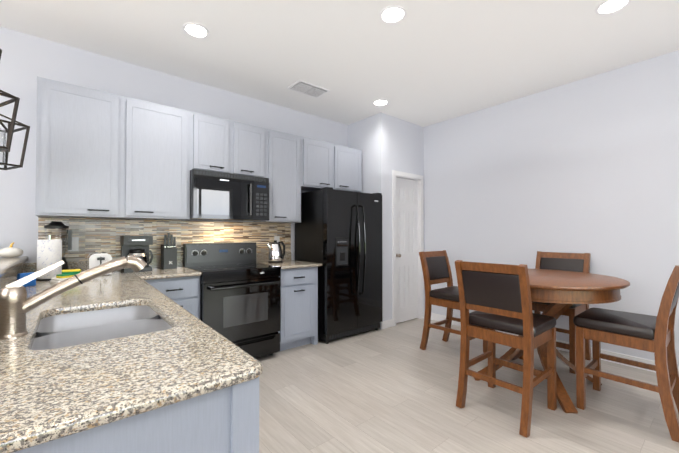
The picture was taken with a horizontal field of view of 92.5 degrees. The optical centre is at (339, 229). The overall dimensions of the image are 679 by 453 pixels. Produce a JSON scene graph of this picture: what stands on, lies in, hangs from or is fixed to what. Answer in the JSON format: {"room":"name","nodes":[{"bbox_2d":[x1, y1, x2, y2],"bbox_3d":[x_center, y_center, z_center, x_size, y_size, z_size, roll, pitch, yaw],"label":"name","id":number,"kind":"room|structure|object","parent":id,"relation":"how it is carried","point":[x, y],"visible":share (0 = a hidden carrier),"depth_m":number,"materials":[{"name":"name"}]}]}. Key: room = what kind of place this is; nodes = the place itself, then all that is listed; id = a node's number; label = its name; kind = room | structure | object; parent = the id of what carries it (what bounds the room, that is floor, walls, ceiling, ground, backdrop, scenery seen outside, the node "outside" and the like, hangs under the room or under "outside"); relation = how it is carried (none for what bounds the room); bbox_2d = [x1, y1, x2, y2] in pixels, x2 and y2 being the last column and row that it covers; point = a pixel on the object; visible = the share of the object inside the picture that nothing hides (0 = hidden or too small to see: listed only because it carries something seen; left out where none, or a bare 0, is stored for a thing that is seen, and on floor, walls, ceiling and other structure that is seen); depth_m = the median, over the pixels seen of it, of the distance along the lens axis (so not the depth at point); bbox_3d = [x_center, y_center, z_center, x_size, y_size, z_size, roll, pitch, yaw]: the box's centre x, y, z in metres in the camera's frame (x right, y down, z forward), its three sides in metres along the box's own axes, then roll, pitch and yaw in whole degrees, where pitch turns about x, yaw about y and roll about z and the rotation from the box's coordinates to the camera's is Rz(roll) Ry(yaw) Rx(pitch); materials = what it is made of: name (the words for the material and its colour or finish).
{"room":"dining room and kitchen","nodes":[
{"label":"dining room and kitchen","id":0,"kind":"room"},
{"bbox_2d":[0,27,347,262],"bbox_3d":[-2.086,-0.141,3.037,7.780,2.850,0.150,1,-1,-40],"label":"wall","id":1,"kind":"structure","parent":0,"point":[26,60],"depth_m":2.79,"materials":[{"name":"white paint"}]},
{"bbox_2d":[35,76,194,219],"bbox_3d":[-1.926,-0.618,2.859,1.070,1.030,0.337,1,-1,-40],"label":"upper cabinet","id":2,"kind":"object","parent":1,"relation":"attached to","point":[103,154],"depth_m":2.67,"materials":[{"name":"paint"}]},
{"bbox_2d":[191,112,266,177],"bbox_3d":[-1.210,-0.846,3.456,0.790,0.560,0.337,1,-1,-40],"label":"upper cabinet","id":3,"kind":"object","parent":1,"relation":"attached to","point":[217,144],"depth_m":3.31,"materials":[{"name":"paint"}]},
{"bbox_2d":[188,169,268,221],"bbox_3d":[-1.171,-0.334,3.402,0.782,0.461,0.460,1,-1,-40],"label":"microwave","id":4,"kind":"object","parent":3,"relation":"attached to","point":[218,196],"visible":1,"depth_m":3.23,"materials":[{"name":"black metal"}]},
{"bbox_2d":[254,129,302,222],"bbox_3d":[-0.729,-0.606,3.852,0.460,1.030,0.337,1,-1,-40],"label":"upper cabinet","id":5,"kind":"object","parent":1,"relation":"attached to","point":[284,150],"depth_m":3.72,"materials":[{"name":"paint"}]},
{"bbox_2d":[303,137,361,191],"bbox_3d":[-0.168,-0.817,4.321,1.000,0.595,0.337,1,-1,-40],"label":"upper cabinet","id":6,"kind":"object","parent":1,"relation":"attached to","point":[325,164],"depth_m":4.16,"materials":[{"name":"paint"}]},
{"bbox_2d":[0,0,678,126],"bbox_3d":[0.166,-1.661,0.345,7.780,0.120,7.200,1,-1,-40],"label":"ceiling","id":7,"kind":"structure","parent":0,"point":[423,63],"depth_m":2.74,"materials":[{"name":"white paint"}]},
{"bbox_2d":[0,90,19,151],"bbox_3d":[-1.766,-0.990,1.552,0.276,1.191,0.276,0,-1,25],"label":"pendant lamp","id":8,"kind":"object","parent":7,"relation":"hanging from","point":[15,99],"visible":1,"depth_m":1.60,"materials":[{"name":"brown metal"}]},
{"bbox_2d":[0,114,29,169],"bbox_3d":[-2.118,-0.984,1.975,0.276,1.191,0.276,0,-1,25],"label":"pendant lamp","id":9,"kind":"object","parent":7,"relation":"hanging from","point":[4,154],"visible":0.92,"depth_m":2.02,"materials":[{"name":"brown metal"}]},
{"bbox_2d":[183,22,208,37],"bbox_3d":[-1.127,-1.567,2.559,0.189,0.010,0.189,-1,-1,44],"label":"recessed light","id":10,"kind":"object","parent":7,"relation":"in","point":[196,30],"depth_m":2.56,"materials":[{"name":"white"}]},
{"bbox_2d":[287,80,329,97],"bbox_3d":[-0.342,-1.552,3.601,0.400,0.014,0.260,1,-1,-40],"label":"ceiling vent","id":11,"kind":"object","parent":7,"relation":"in","point":[307,88],"visible":1,"depth_m":3.58,"materials":[{"name":"white metal"}]},
{"bbox_2d":[373,99,387,105],"bbox_3d":[0.501,-1.549,3.963,0.189,0.010,0.189,0,-1,26],"label":"recessed light","id":12,"kind":"object","parent":7,"relation":"in","point":[380,102],"depth_m":3.95,"materials":[{"name":"white"}]},
{"bbox_2d":[380,5,405,23],"bbox_3d":[0.390,-1.570,2.375,0.189,0.010,0.189,0,-1,29],"label":"recessed light","id":13,"kind":"object","parent":7,"relation":"in","point":[392,14],"depth_m":2.37,"materials":[{"name":"white"}]},
{"bbox_2d":[596,0,630,14],"bbox_3d":[1.915,-1.571,2.277,0.189,0.010,0.189,-1,-1,44],"label":"recessed light","id":14,"kind":"object","parent":7,"relation":"in","point":[608,6],"depth_m":2.29,"materials":[{"name":"white"}]},
{"bbox_2d":[348,112,423,328],"bbox_3d":[0.692,-0.118,4.818,0.930,2.850,0.660,1,-1,-40],"label":"wall","id":15,"kind":"structure","parent":0,"point":[386,144],"depth_m":4.41,"materials":[{"name":"white paint"}]},
{"bbox_2d":[396,177,417,322],"bbox_3d":[0.968,0.281,4.630,0.530,2.023,0.102,1,-1,-40],"label":"pantry door","id":16,"kind":"structure","parent":15,"relation":"in","point":[406,249],"depth_m":4.64,"materials":[{"name":"white wood"}]},
{"bbox_2d":[392,170,423,325],"bbox_3d":[0.946,0.249,4.656,0.684,2.112,0.126,1,-1,-40],"label":"door frame","id":17,"kind":"structure","parent":15,"relation":"attached to","point":[410,176],"depth_m":4.78,"materials":[{"name":"white wood"}]},
{"bbox_2d":[255,318,678,452],"bbox_3d":[0.166,1.309,0.306,7.780,0.120,7.200,1,-1,-40],"label":"floor","id":18,"kind":"structure","parent":0,"point":[393,389],"depth_m":2.36,"materials":[{"name":"beige wood"}]},
{"bbox_2d":[36,381,258,452],"bbox_3d":[-0.605,0.814,0.787,0.659,0.882,0.463,1,-1,-40],"label":"base cabinet","id":19,"kind":"object","parent":18,"relation":"on","point":[228,422],"depth_m":0.73,"materials":[{"name":"paint"}]},
{"bbox_2d":[0,257,15,280],"bbox_3d":[-1.752,0.212,1.327,0.495,0.041,2.898,1,-1,-40],"label":"countertop","id":20,"kind":"structure","parent":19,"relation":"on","point":[2,259],"depth_m":1.96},
{"bbox_2d":[0,242,22,256],"bbox_3d":[-2.496,0.136,2.402,0.234,0.139,0.179,1,-1,-40],"label":"pumpkins","id":21,"kind":"object","parent":20,"relation":"on","point":[11,251],"visible":1,"depth_m":2.38,"materials":[{"name":"white ceramic"}]},
{"bbox_2d":[0,265,317,452],"bbox_3d":[-1.157,0.371,1.859,1.173,0.033,2.836,1,-1,-40],"label":"countertop","id":22,"kind":"structure","parent":19,"relation":"on","point":[53,394],"depth_m":0.80,"materials":[{"name":"beige stone"}]},
{"bbox_2d":[17,272,35,286],"bbox_3d":[-1.974,0.314,2.052,0.030,0.085,0.090,0,-1,15],"label":"sponge","id":23,"kind":"object","parent":22,"relation":"on","point":[30,283],"visible":0.58,"depth_m":2.04,"materials":[{"name":"blue"}]},
{"bbox_2d":[36,235,61,280],"bbox_3d":[-2.106,0.199,2.360,0.150,0.322,0.150,1,-1,-40],"label":"paper towel","id":24,"kind":"object","parent":22,"relation":"on","point":[49,251],"visible":0.85,"depth_m":2.31,"materials":[{"name":"white paper"}]},
{"bbox_2d":[44,221,71,269],"bbox_3d":[-2.267,0.149,2.610,0.180,0.430,0.170,1,-1,-40],"label":"blender","id":25,"kind":"object","parent":22,"relation":"on","point":[56,230],"visible":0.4,"depth_m":2.59,"materials":[{"name":"black plastic"}]},
{"bbox_2d":[50,269,92,283],"bbox_3d":[-1.850,0.318,2.246,0.140,0.081,0.200,0,-1,30],"label":"sponge","id":26,"kind":"object","parent":22,"relation":"on","point":[64,275],"visible":0.54,"depth_m":2.20,"materials":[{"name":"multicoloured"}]},
{"bbox_2d":[0,253,147,340],"bbox_3d":[-0.930,0.220,1.165,0.418,0.250,0.076,1,-1,-40],"label":"faucet","id":27,"kind":"object","parent":22,"relation":"on","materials":[{"name":"silver metal"}]},
{"bbox_2d":[87,252,111,274],"bbox_3d":[-1.966,0.276,2.664,0.148,0.176,0.290,1,-1,-40],"label":"toaster","id":28,"kind":"object","parent":22,"relation":"on","point":[96,259],"visible":0.44,"depth_m":2.57,"materials":[{"name":"white plastic"}]},
{"bbox_2d":[40,301,167,348],"bbox_3d":[-0.934,0.478,1.289,0.416,0.221,0.696,1,-1,-40],"label":"sink","id":29,"kind":"object","parent":22,"relation":"in","point":[77,324],"depth_m":1.45,"materials":[{"name":"silver metal"}]},
{"bbox_2d":[120,236,153,272],"bbox_3d":[-1.822,0.210,2.930,0.233,0.315,0.255,1,-1,-40],"label":"coffee maker","id":30,"kind":"object","parent":22,"relation":"on","point":[138,246],"visible":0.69,"depth_m":2.87,"materials":[{"name":"black plastic"}]},
{"bbox_2d":[161,233,176,268],"bbox_3d":[-1.642,0.201,3.128,0.115,0.339,0.131,1,-1,-40],"label":"knife block","id":31,"kind":"object","parent":22,"relation":"on","point":[168,254],"visible":1,"depth_m":3.09,"materials":[{"name":"black plastic"}]},
{"bbox_2d":[183,242,280,357],"bbox_3d":[-1.075,0.713,3.281,0.768,1.148,0.709,1,-1,-40],"label":"range","id":32,"kind":"object","parent":18,"relation":"on","point":[239,297],"visible":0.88,"depth_m":3.13,"materials":[{"name":"black metal"}]},
{"bbox_2d":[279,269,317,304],"bbox_3d":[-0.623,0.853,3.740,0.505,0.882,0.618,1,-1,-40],"label":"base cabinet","id":33,"kind":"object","parent":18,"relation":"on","point":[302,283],"depth_m":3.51,"materials":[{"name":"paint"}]},
{"bbox_2d":[256,261,319,268],"bbox_3d":[-0.604,0.395,3.740,0.533,0.033,0.649,1,-1,-40],"label":"countertop","id":34,"kind":"structure","parent":33,"relation":"on","point":[285,264],"depth_m":3.59,"materials":[{"name":"beige stone"}]},
{"bbox_2d":[267,240,284,262],"bbox_3d":[-0.740,0.250,3.793,0.235,0.258,0.176,1,-1,-40],"label":"kettle","id":35,"kind":"object","parent":34,"relation":"on","point":[275,255],"visible":1,"depth_m":3.73,"materials":[{"name":"silver metal"}]},
{"bbox_2d":[295,187,382,343],"bbox_3d":[0.025,0.411,4.144,0.906,1.775,0.773,1,-1,-40],"label":"refrigerator","id":36,"kind":"object","parent":18,"relation":"on","point":[338,234],"visible":0.98,"depth_m":3.85,"materials":[{"name":"black metal"}]},
{"bbox_2d":[419,250,487,352],"bbox_3d":[1.224,0.765,3.469,0.486,1.062,0.563,1,-1,-40],"label":"dining chair","id":37,"kind":"object","parent":18,"relation":"on","point":[436,268],"visible":0.75,"depth_m":3.49,"materials":[{"name":"brown wood"}]},
{"bbox_2d":[455,260,556,437],"bbox_3d":[1.198,0.750,2.341,0.563,1.062,0.486,1,-1,-40],"label":"dining chair","id":38,"kind":"object","parent":18,"relation":"on","point":[494,296],"visible":1,"depth_m":2.22,"materials":[{"name":"brown wood"}]},
{"bbox_2d":[473,269,629,413],"bbox_3d":[1.657,0.840,2.760,1.220,0.909,1.220,1,-1,-40],"label":"dining table","id":39,"kind":"object","parent":18,"relation":"on","point":[560,291],"visible":0.42,"depth_m":2.35,"materials":[{"name":"brown wood"}]},
{"bbox_2d":[518,251,591,373],"bbox_3d":[2.143,0.762,3.242,0.563,1.062,0.486,1,-1,-40],"label":"dining chair","id":40,"kind":"object","parent":18,"relation":"on","point":[577,262],"visible":0.29,"depth_m":3.23,"materials":[{"name":"brown wood"}]},
{"bbox_2d":[573,265,678,441],"bbox_3d":[2.047,0.750,2.290,0.486,1.062,0.563,1,-1,-40],"label":"dining chair","id":41,"kind":"object","parent":18,"relation":"on","point":[597,326],"visible":1,"depth_m":2.20,"materials":[{"name":"brown wood"}]},
{"bbox_2d":[423,50,678,365],"bbox_3d":[3.149,-0.145,2.705,0.150,2.850,7.050,1,-1,-40],"label":"wall","id":42,"kind":"structure","parent":0,"point":[590,165],"depth_m":3.42,"materials":[{"name":"white paint"}]},
{"bbox_2d":[424,311,678,372],"bbox_3d":[3.244,1.226,2.434,0.028,0.100,6.240,1,-1,-40],"label":"baseboard","id":43,"kind":"structure","parent":42,"relation":"attached to","point":[437,317],"depth_m":3.18,"materials":[{"name":"white"}]}
]}

